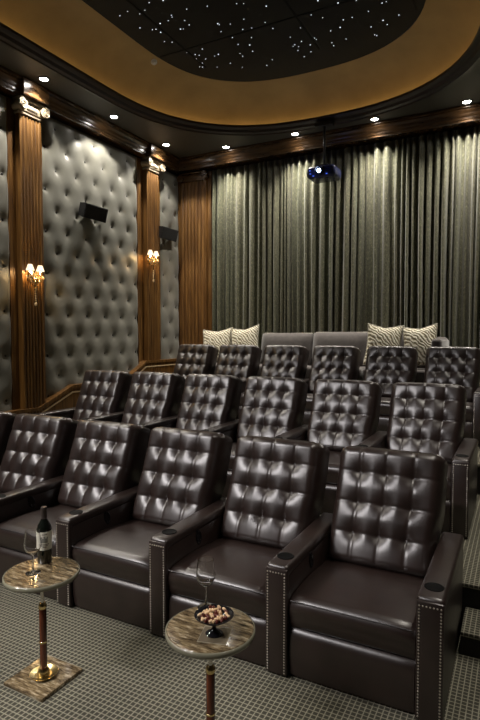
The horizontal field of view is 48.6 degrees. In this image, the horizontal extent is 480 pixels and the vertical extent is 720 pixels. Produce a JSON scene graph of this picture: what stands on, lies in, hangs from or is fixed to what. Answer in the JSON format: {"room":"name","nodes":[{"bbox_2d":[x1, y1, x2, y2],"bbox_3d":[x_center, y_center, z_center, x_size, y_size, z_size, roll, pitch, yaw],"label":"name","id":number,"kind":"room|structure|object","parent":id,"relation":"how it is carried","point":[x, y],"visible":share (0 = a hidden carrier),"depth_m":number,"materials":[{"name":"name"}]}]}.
{"room":"home theater","nodes":[
{"label":"home theater","id":0,"kind":"room"},
{"bbox_2d":[1,94,173,174],"bbox_3d":[-4.003,-1.118,5.674,0.150,5.300,11.600,1,3,28],"label":"wall","id":1,"kind":"structure","parent":0,"point":[1,94],"depth_m":8.54,"materials":[{"name":"grey paint"}]},
{"bbox_2d":[0,94,11,410],"bbox_3d":[-3.683,-1.163,5.995,0.057,4.520,2.570,1,3,28],"label":"panel","id":2,"kind":"object","parent":1,"relation":"attached to","point":[5,323],"visible":0.93,"depth_m":7.04,"materials":[{"name":"grey"}]},
{"bbox_2d":[6,76,49,413],"bbox_3d":[-2.872,-1.146,7.351,0.288,5.199,0.580,1,3,28],"label":"fluted pilaster","id":3,"kind":"object","parent":1,"relation":"attached to","point":[25,112],"visible":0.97,"depth_m":7.26,"materials":[{"name":"brown wood"}]},
{"bbox_2d":[26,264,44,305],"bbox_3d":[-2.814,-1.016,7.281,0.156,0.564,0.280,1,3,28],"label":"lamp","id":4,"kind":"object","parent":3,"relation":"attached to","point":[30,268],"visible":1,"depth_m":7.27,"materials":[{"name":"gold metal"}]},
{"bbox_2d":[41,117,137,397],"bbox_3d":[-2.321,-1.424,8.574,0.057,4.240,2.120,1,3,28],"label":"panel","id":5,"kind":"object","parent":1,"relation":"attached to","point":[91,294],"visible":0.91,"depth_m":8.35,"materials":[{"name":"grey"}]},
{"bbox_2d":[78,202,107,222],"bbox_3d":[-2.310,-2.306,8.346,0.211,0.229,0.500,1,3,28],"label":"speaker","id":6,"kind":"object","parent":5,"relation":"attached to","point":[86,210],"visible":1,"depth_m":8.24},
{"bbox_2d":[5,358,176,413],"bbox_3d":[-2.804,0.545,7.683,0.173,0.880,6.930,1,3,28],"label":"trim","id":7,"kind":"structure","parent":1,"relation":"attached to","point":[50,399],"depth_m":7.88,"materials":[{"name":"brown wood"}]},
{"bbox_2d":[20,361,175,413],"bbox_3d":[-2.818,0.787,7.701,0.144,1.305,6.930,1,3,28],"label":"baseboard","id":8,"kind":"structure","parent":1,"relation":"attached to","point":[70,401],"depth_m":8.08,"materials":[{"name":"brown wood"}]},
{"bbox_2d":[43,364,174,411],"bbox_3d":[-2.810,0.632,7.690,0.160,0.855,6.930,1,3,28],"label":"trim","id":9,"kind":"structure","parent":1,"relation":"attached to","point":[48,408],"depth_m":8.02,"materials":[{"name":"brown wood"}]},
{"bbox_2d":[136,143,165,371],"bbox_3d":[-1.593,-1.260,9.782,0.288,5.199,0.680,1,3,28],"label":"fluted pilaster","id":10,"kind":"object","parent":1,"relation":"attached to","point":[149,168],"visible":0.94,"depth_m":9.66,"materials":[{"name":"brown wood"}]},
{"bbox_2d":[147,250,158,281],"bbox_3d":[-1.581,-1.685,9.597,0.156,0.564,0.280,1,3,28],"label":"lamp","id":11,"kind":"object","parent":10,"relation":"attached to","point":[150,252],"visible":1,"depth_m":9.58,"materials":[{"name":"gold metal"}]},
{"bbox_2d":[160,171,178,358],"bbox_3d":[-1.368,-1.634,10.381,0.057,3.990,0.620,1,3,28],"label":"panel","id":12,"kind":"object","parent":1,"relation":"attached to","point":[169,256],"visible":0.82,"depth_m":10.33,"materials":[{"name":"grey"}]},
{"bbox_2d":[159,226,178,241],"bbox_3d":[-1.389,-2.389,10.097,0.211,0.229,0.500,1,3,28],"label":"speaker","id":13,"kind":"object","parent":12,"relation":"attached to","point":[166,233],"visible":1,"depth_m":10.00},
{"bbox_2d":[0,65,479,175],"bbox_3d":[-0.881,-3.475,3.914,7.030,0.225,11.590,1,3,28],"label":"trim","id":14,"kind":"structure","parent":1,"relation":"attached to","point":[61,109],"depth_m":8.65,"materials":[{"name":"brown wood"}]},
{"bbox_2d":[0,582,479,719],"bbox_3d":[-2.163,1.821,1.722,6.910,0.200,6.080,1,3,28],"label":"floor","id":15,"kind":"structure","parent":0,"point":[129,672],"depth_m":2.77,"materials":[{"name":"carpet"}]},
{"bbox_2d":[0,411,17,464],"bbox_3d":[-2.672,1.027,4.882,0.784,1.080,1.065,1,3,28],"label":"recliner","id":16,"kind":"object","parent":15,"relation":"on","point":[6,418],"visible":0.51,"depth_m":4.96,"materials":[{"name":"brown leather"}]},
{"bbox_2d":[0,413,78,493],"bbox_3d":[-1.993,1.044,4.525,0.784,1.080,1.065,1,3,28],"label":"recliner","id":17,"kind":"object","parent":15,"relation":"on","point":[38,449],"visible":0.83,"depth_m":4.61,"materials":[{"name":"brown leather"}]},
{"bbox_2d":[2,557,81,701],"bbox_3d":[-1.028,1.383,2.775,0.379,0.573,0.379,1,3,28],"label":"table","id":18,"kind":"object","parent":15,"relation":"on","point":[42,678],"visible":0.94,"depth_m":2.75,"materials":[{"name":"brown stone"}]},
{"bbox_2d":[23,528,41,575],"bbox_3d":[-1.067,0.986,2.739,0.088,0.222,0.088,1,3,28],"label":"wine glass","id":19,"kind":"object","parent":18,"relation":"on","point":[32,544],"visible":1,"depth_m":2.71,"materials":[{"name":"clear glass"}]},
{"bbox_2d":[23,528,41,555],"bbox_3d":[-1.067,0.941,2.737,0.088,0.130,0.088,1,3,28],"label":"bowl","id":20,"kind":"object","parent":19,"relation":"on","point":[32,544],"depth_m":2.71,"materials":[{"name":"clear glass"}]},
{"bbox_2d":[37,506,51,564],"bbox_3d":[-1.054,0.940,2.866,0.076,0.302,0.076,1,3,28],"label":"wine bottle","id":21,"kind":"object","parent":18,"relation":"on","point":[44,555],"visible":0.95,"depth_m":2.84,"materials":[{"name":"black glass"}]},
{"bbox_2d":[0,420,150,599],"bbox_3d":[-1.314,1.060,4.169,0.784,1.080,1.065,1,3,28],"label":"recliner","id":22,"kind":"object","parent":15,"relation":"on","point":[106,458],"visible":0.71,"depth_m":4.21,"materials":[{"name":"brown leather"}]},
{"bbox_2d":[0,504,77,556],"bbox_3d":[-1.353,1.255,3.983,0.634,0.189,0.673,1,3,28],"label":"seat cushion","id":23,"kind":"object","parent":22,"relation":"on","point":[13,524],"depth_m":3.83,"materials":[{"name":"brown leather"}]},
{"bbox_2d":[56,427,232,628],"bbox_3d":[-0.634,1.077,3.812,0.784,1.080,1.065,1,3,28],"label":"recliner","id":24,"kind":"object","parent":15,"relation":"on","point":[185,471],"visible":0.86,"depth_m":3.76,"materials":[{"name":"brown leather"}]},
{"bbox_2d":[72,519,169,586],"bbox_3d":[-0.674,1.272,3.626,0.634,0.189,0.673,1,3,28],"label":"seat cushion","id":25,"kind":"object","parent":24,"relation":"on","point":[116,551],"depth_m":3.42,"materials":[{"name":"brown leather"}]},
{"bbox_2d":[165,606,254,719],"bbox_3d":[-0.125,1.407,2.249,0.379,0.573,0.379,1,3,28],"label":"table","id":26,"kind":"object","parent":15,"relation":"on","point":[182,631],"visible":0.81,"depth_m":2.20,"materials":[{"name":"brown stone"}]},
{"bbox_2d":[196,556,215,607],"bbox_3d":[-0.154,1.003,2.390,0.088,0.222,0.088,1,3,28],"label":"wine glass","id":27,"kind":"object","parent":26,"relation":"on","point":[205,572],"visible":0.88,"depth_m":2.36,"materials":[{"name":"clear glass"}]},
{"bbox_2d":[196,556,215,587],"bbox_3d":[-0.154,0.957,2.388,0.088,0.130,0.088,1,3,28],"label":"bowl","id":28,"kind":"object","parent":27,"relation":"on","point":[205,572],"depth_m":2.36,"materials":[{"name":"clear glass"}]},
{"bbox_2d":[197,626,231,644],"bbox_3d":[-0.102,1.123,2.171,0.118,0.003,0.118,1,3,12],"label":"napkin","id":29,"kind":"object","parent":26,"relation":"on","point":[203,638],"visible":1,"depth_m":2.15,"materials":[{"name":"brown paper"}]},
{"bbox_2d":[194,604,233,637],"bbox_3d":[-0.106,1.080,2.179,0.163,0.083,0.163,1,3,28],"label":"footed bowl","id":30,"kind":"object","parent":29,"relation":"on","point":[213,632],"visible":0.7,"depth_m":2.17,"materials":[{"name":"black"}]},
{"bbox_2d":[149,435,329,665],"bbox_3d":[0.045,1.094,3.455,0.784,1.080,1.065,1,3,28],"label":"recliner","id":31,"kind":"object","parent":15,"relation":"on","point":[277,488],"visible":0.8,"depth_m":3.43,"materials":[{"name":"brown leather"}]},
{"bbox_2d":[168,536,281,618],"bbox_3d":[0.005,1.289,3.269,0.634,0.189,0.673,1,3,28],"label":"seat cushion","id":32,"kind":"object","parent":31,"relation":"on","point":[240,562],"depth_m":3.09,"materials":[{"name":"brown leather"}]},
{"bbox_2d":[266,446,463,719],"bbox_3d":[0.773,1.112,3.072,0.896,1.080,1.065,1,3,28],"label":"recliner","id":33,"kind":"object","parent":15,"relation":"on","point":[365,601],"visible":1,"depth_m":2.81,"materials":[{"name":"black leather"}]},
{"bbox_2d":[289,557,423,659],"bbox_3d":[0.685,1.305,2.913,0.634,0.189,0.673,1,3,28],"label":"seat cushion","id":34,"kind":"object","parent":33,"relation":"on","point":[369,607],"depth_m":2.72,"materials":[{"name":"brown leather"}]},
{"bbox_2d":[460,607,479,658],"bbox_3d":[1.768,1.597,2.882,1.040,0.140,0.314,1,3,28],"label":"step","id":35,"kind":"structure","parent":15,"relation":"on","point":[470,629],"depth_m":2.99,"materials":[{"name":"black"}]},
{"bbox_2d":[0,43,479,157],"bbox_3d":[-0.879,-3.618,3.912,6.910,0.060,11.600,1,3,28],"label":"ceiling","id":36,"kind":"structure","parent":0,"point":[183,143],"depth_m":8.03,"materials":[{"name":"grey paint"}]},
{"bbox_2d":[37,76,49,81],"bbox_3d":[-2.604,-3.729,7.065,0.164,0.011,0.164,1,3,28],"label":"recessed light","id":37,"kind":"object","parent":36,"relation":"in","point":[40,78],"visible":1,"depth_m":7.05,"materials":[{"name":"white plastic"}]},
{"bbox_2d":[109,114,118,118],"bbox_3d":[-1.961,-3.787,8.285,0.164,0.011,0.164,1,3,28],"label":"recessed light","id":38,"kind":"object","parent":36,"relation":"in","point":[112,116],"visible":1,"depth_m":8.26,"materials":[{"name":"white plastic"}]},
{"bbox_2d":[0,0,479,124],"bbox_3d":[-0.984,-3.917,4.010,5.240,0.510,10.540,1,3,28],"label":"cove","id":39,"kind":"object","parent":36,"relation":"attached to","point":[73,31],"visible":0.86,"depth_m":7.69,"materials":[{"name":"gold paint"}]},
{"bbox_2d":[151,59,156,64],"bbox_3d":[-1.203,-4.170,7.449,0.089,0.063,0.074,-1,3,-24],"label":"sprinkler","id":40,"kind":"object","parent":39,"relation":"attached to","point":[153,61],"visible":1,"depth_m":7.43,"materials":[{"name":"silver metal"}]},
{"bbox_2d":[82,0,425,81],"bbox_3d":[-0.984,-4.170,3.998,3.760,0.045,9.060,1,3,28],"label":"ceiling panel","id":41,"kind":"object","parent":39,"relation":"attached to","point":[273,51],"visible":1,"depth_m":6.92,"materials":[{"name":"black"}]},
{"bbox_2d":[87,0,417,67],"bbox_3d":[-0.774,-4.163,4.397,3.600,0.008,7.000,1,3,28],"label":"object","id":42,"kind":"structure","parent":41,"relation":"attached to","point":[128,1],"depth_m":6.82,"materials":[{"name":"black"}]},
{"bbox_2d":[127,0,387,63],"bbox_3d":[-0.916,-4.150,4.139,3.482,0.004,7.777,1,3,28],"label":"light","id":43,"kind":"object","parent":41,"relation":"attached to","point":[163,0],"visible":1,"depth_m":6.84,"materials":[{"name":"white"}]},
{"bbox_2d":[0,22,479,135],"bbox_3d":[-0.984,-3.640,4.022,5.170,0.125,10.470,1,3,28],"label":"trim","id":44,"kind":"structure","parent":36,"relation":"attached to","point":[9,37],"depth_m":7.76,"materials":[{"name":"black wood"}]},
{"bbox_2d":[307,121,340,183],"bbox_3d":[1.348,-3.355,8.563,0.480,0.899,0.445,1,3,28],"label":"ceiling projector","id":45,"kind":"object","parent":44,"relation":"hanging from","point":[322,173],"visible":1,"depth_m":8.50,"materials":[{"name":"black plastic"}]},
{"bbox_2d":[290,132,299,135],"bbox_3d":[0.934,-3.820,8.999,0.164,0.011,0.164,1,3,28],"label":"recessed light","id":46,"kind":"object","parent":36,"relation":"in","point":[295,133],"visible":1,"depth_m":9.00,"materials":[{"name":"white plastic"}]},
{"bbox_2d":[369,117,379,121],"bbox_3d":[2.120,-3.791,8.376,0.164,0.011,0.164,1,3,28],"label":"recessed light","id":47,"kind":"object","parent":36,"relation":"in","point":[373,119],"visible":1,"depth_m":8.37,"materials":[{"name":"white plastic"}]},
{"bbox_2d":[461,99,472,104],"bbox_3d":[3.306,-3.762,7.753,0.164,0.011,0.164,1,3,28],"label":"recessed light","id":48,"kind":"object","parent":36,"relation":"in","point":[467,101],"visible":1,"depth_m":7.74,"materials":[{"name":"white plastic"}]},
{"bbox_2d":[212,126,478,170],"bbox_3d":[1.855,-1.285,9.227,7.210,5.300,0.150,1,3,28],"label":"wall","id":49,"kind":"structure","parent":0,"point":[477,126],"depth_m":8.96,"materials":[{"name":"grey paint"}]},
{"bbox_2d":[177,170,212,345],"bbox_3d":[-0.919,-1.169,10.499,0.818,4.950,0.188,1,3,28],"label":"pilaster","id":50,"kind":"object","parent":49,"relation":"attached to","point":[194,188],"visible":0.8,"depth_m":10.40,"materials":[{"name":"brown wood"}]},
{"bbox_2d":[212,126,479,386],"bbox_3d":[2.137,-1.517,8.852,6.063,4.080,0.129,1,3,28],"label":"curtain","id":51,"kind":"object","parent":49,"relation":"hanging from","point":[394,241],"visible":0.74,"depth_m":8.93,"materials":[{"name":"grey fabric"}]},
{"bbox_2d":[221,494,479,621],"bbox_3d":[-0.281,1.513,5.291,6.910,0.480,2.032,1,3,28],"label":"floor","id":52,"kind":"structure","parent":0,"point":[470,592],"depth_m":3.51,"materials":[{"name":"black carpet"}]},
{"bbox_2d":[34,370,132,419],"bbox_3d":[-1.903,0.675,6.406,0.784,1.080,1.065,1,3,28],"label":"recliner","id":53,"kind":"object","parent":52,"relation":"on","point":[102,392],"visible":0.43,"depth_m":6.49,"materials":[{"name":"brown leather"}]},
{"bbox_2d":[77,372,184,423],"bbox_3d":[-1.224,0.692,6.049,0.784,1.080,1.065,1,3,28],"label":"recliner","id":54,"kind":"object","parent":52,"relation":"on","point":[152,396],"visible":0.45,"depth_m":6.14,"materials":[{"name":"brown leather"}]},
{"bbox_2d":[136,374,242,429],"bbox_3d":[-0.544,0.709,5.692,0.784,1.080,1.065,1,3,28],"label":"recliner","id":55,"kind":"object","parent":52,"relation":"on","point":[208,400],"visible":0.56,"depth_m":5.78,"materials":[{"name":"brown leather"}]},
{"bbox_2d":[200,376,307,496],"bbox_3d":[0.135,0.725,5.336,0.784,1.080,1.065,1,3,28],"label":"recliner","id":56,"kind":"object","parent":52,"relation":"on","point":[271,406],"visible":0.52,"depth_m":5.42,"materials":[{"name":"brown leather"}]},
{"bbox_2d":[228,442,236,469],"bbox_3d":[0.096,0.920,5.150,0.634,0.189,0.673,1,3,28],"label":"seat cushion","id":57,"kind":"object","parent":56,"relation":"on","point":[234,444],"depth_m":4.88,"materials":[{"name":"brown leather"}]},
{"bbox_2d":[272,379,381,513],"bbox_3d":[0.814,0.742,4.979,0.784,1.080,1.065,1,3,28],"label":"recliner","id":58,"kind":"object","parent":52,"relation":"on","point":[344,413],"visible":0.56,"depth_m":5.05,"materials":[{"name":"brown leather"}]},
{"bbox_2d":[326,451,340,483],"bbox_3d":[0.775,0.937,4.793,0.634,0.189,0.673,1,3,28],"label":"seat cushion","id":59,"kind":"object","parent":58,"relation":"on","point":[334,459],"depth_m":4.44,"materials":[{"name":"brown leather"}]},
{"bbox_2d":[357,382,477,537],"bbox_3d":[1.543,0.760,4.596,0.896,1.080,1.065,1,3,28],"label":"recliner","id":60,"kind":"object","parent":52,"relation":"on","point":[423,417],"visible":0.59,"depth_m":4.65,"materials":[{"name":"brown leather"}]},
{"bbox_2d":[446,463,451,500],"bbox_3d":[1.454,0.954,4.436,0.634,0.189,0.673,1,3,28],"label":"seat cushion","id":61,"kind":"object","parent":60,"relation":"on","point":[449,476],"depth_m":4.02,"materials":[{"name":"brown leather"}]},
{"bbox_2d":[477,446,479,494],"bbox_3d":[0.666,1.284,7.083,6.910,0.770,2.062,1,3,28],"label":"floor","id":62,"kind":"structure","parent":0,"point":[478,468],"depth_m":5.08,"materials":[{"name":"black"}]},
{"bbox_2d":[173,344,218,414],"bbox_3d":[-0.923,0.297,8.276,0.784,1.080,1.065,1,3,28],"label":"recliner","id":63,"kind":"object","parent":62,"relation":"on","point":[191,358],"visible":0.38,"depth_m":8.38,"materials":[{"name":"brown leather"}]},
{"bbox_2d":[182,344,261,395],"bbox_3d":[-0.244,0.314,7.919,0.784,1.080,1.065,1,3,28],"label":"recliner","id":64,"kind":"object","parent":62,"relation":"on","point":[240,361],"visible":0.32,"depth_m":8.02,"materials":[{"name":"brown leather"}]},
{"bbox_2d":[236,345,308,419],"bbox_3d":[0.436,0.330,7.562,0.784,1.080,1.065,1,3,28],"label":"recliner","id":65,"kind":"object","parent":62,"relation":"on","point":[291,361],"visible":0.34,"depth_m":7.66,"materials":[{"name":"brown leather"}]},
{"bbox_2d":[240,393,243,404],"bbox_3d":[0.396,0.525,7.377,0.634,0.189,0.673,1,3,28],"label":"seat cushion","id":66,"kind":"object","parent":65,"relation":"on","point":[242,394],"depth_m":7.21,"materials":[{"name":"brown leather"}]},
{"bbox_2d":[301,345,360,425],"bbox_3d":[1.115,0.347,7.206,0.784,1.080,1.065,1,3,28],"label":"recliner","id":67,"kind":"object","parent":62,"relation":"on","point":[328,361],"visible":0.49,"depth_m":7.30,"materials":[{"name":"brown leather"}]},
{"bbox_2d":[305,393,312,409],"bbox_3d":[1.075,0.542,7.020,0.634,0.189,0.673,1,3,28],"label":"seat cushion","id":68,"kind":"object","parent":67,"relation":"on","point":[309,395],"depth_m":6.76,"materials":[{"name":"brown leather"}]},
{"bbox_2d":[364,346,417,431],"bbox_3d":[1.794,0.364,6.849,0.784,1.080,1.065,1,3,28],"label":"recliner","id":69,"kind":"object","parent":62,"relation":"on","point":[386,366],"visible":0.35,"depth_m":6.92,"materials":[{"name":"brown leather"}]},
{"bbox_2d":[380,397,390,414],"bbox_3d":[1.755,0.558,6.663,0.634,0.189,0.673,1,3,28],"label":"seat cushion","id":70,"kind":"object","parent":69,"relation":"on","point":[385,401],"depth_m":6.32,"materials":[{"name":"brown leather"}]},
{"bbox_2d":[423,346,479,445],"bbox_3d":[2.523,0.382,6.466,0.896,1.080,1.065,1,3,28],"label":"recliner","id":71,"kind":"object","parent":62,"relation":"on","point":[445,365],"visible":0.52,"depth_m":6.55,"materials":[{"name":"brown leather"}]},
{"bbox_2d":[466,402,472,421],"bbox_3d":[2.434,0.575,6.306,0.634,0.189,0.673,1,3,28],"label":"seat cushion","id":72,"kind":"object","parent":71,"relation":"on","point":[469,405],"depth_m":5.90,"materials":[{"name":"brown leather"}]},
{"bbox_3d":[1.480,1.071,8.624,6.910,1.050,1.462,1,3,28],"label":"floor","id":73,"kind":"structure","parent":0,"visible":0},
{"bbox_2d":[214,332,448,382],"bbox_3d":[1.115,0.044,8.655,4.170,1.000,0.980,1,3,28],"label":"sofa","id":74,"kind":"object","parent":73,"relation":"on","point":[357,339],"visible":0.27,"depth_m":8.54,"materials":[{"name":"beige fabric"}]},
{"bbox_2d":[203,327,232,360],"bbox_3d":[-0.406,-0.255,9.477,0.646,0.654,0.240,1,3,22],"label":"throw pillow","id":75,"kind":"object","parent":74,"relation":"on","point":[224,337],"visible":0.49,"depth_m":9.41,"materials":[{"name":"beige fabric"}]},
{"bbox_2d":[231,324,259,345],"bbox_3d":[0.085,-0.265,9.163,0.656,0.700,0.235,2,3,34],"label":"throw pillow","id":76,"kind":"object","parent":74,"relation":"on","point":[249,336],"visible":0.55,"depth_m":9.08,"materials":[{"name":"beige fabric"}]},
{"bbox_2d":[260,333,313,365],"bbox_3d":[0.794,-0.175,8.995,0.925,0.565,0.286,1,3,28],"label":"cushion","id":77,"kind":"object","parent":74,"relation":"on","point":[303,339],"depth_m":8.88,"materials":[{"name":"beige fabric"}]},
{"bbox_2d":[305,366,364,379],"bbox_3d":[1.490,0.196,8.290,0.960,0.190,0.670,1,3,28],"label":"seat cushion","id":78,"kind":"object","parent":74,"relation":"on","point":[360,376],"depth_m":8.03,"materials":[{"name":"brown leather"}]},
{"bbox_2d":[312,332,367,366],"bbox_3d":[1.633,-0.162,8.555,0.950,0.580,0.286,1,3,28],"label":"cushion","id":79,"kind":"object","parent":74,"relation":"on","point":[357,339],"depth_m":8.46,"materials":[{"name":"beige fabric"}]},
{"bbox_2d":[363,323,404,364],"bbox_3d":[2.138,-0.218,7.934,0.569,0.670,0.240,2,3,30],"label":"throw pillow","id":80,"kind":"object","parent":74,"relation":"on","point":[377,336],"visible":0.56,"depth_m":7.88,"materials":[{"name":"beige fabric"}]},
{"bbox_2d":[362,368,424,382],"bbox_3d":[2.349,0.217,7.839,0.940,0.190,0.670,1,3,28],"label":"seat cushion","id":81,"kind":"object","parent":74,"relation":"on","point":[420,371],"depth_m":7.40,"materials":[{"name":"brown leather"}]},
{"bbox_2d":[401,334,424,367],"bbox_3d":[2.482,-0.141,8.108,0.950,0.580,0.286,1,3,28],"label":"cushion","id":82,"kind":"object","parent":74,"relation":"on","point":[402,341],"depth_m":8.00,"materials":[{"name":"beige fabric"}]},
{"bbox_2d":[402,323,437,365],"bbox_3d":[2.587,-0.199,7.650,0.575,0.660,0.245,2,3,35],"label":"throw pillow","id":83,"kind":"object","parent":74,"relation":"on","point":[421,339],"visible":0.56,"depth_m":7.58,"materials":[{"name":"beige fabric"}]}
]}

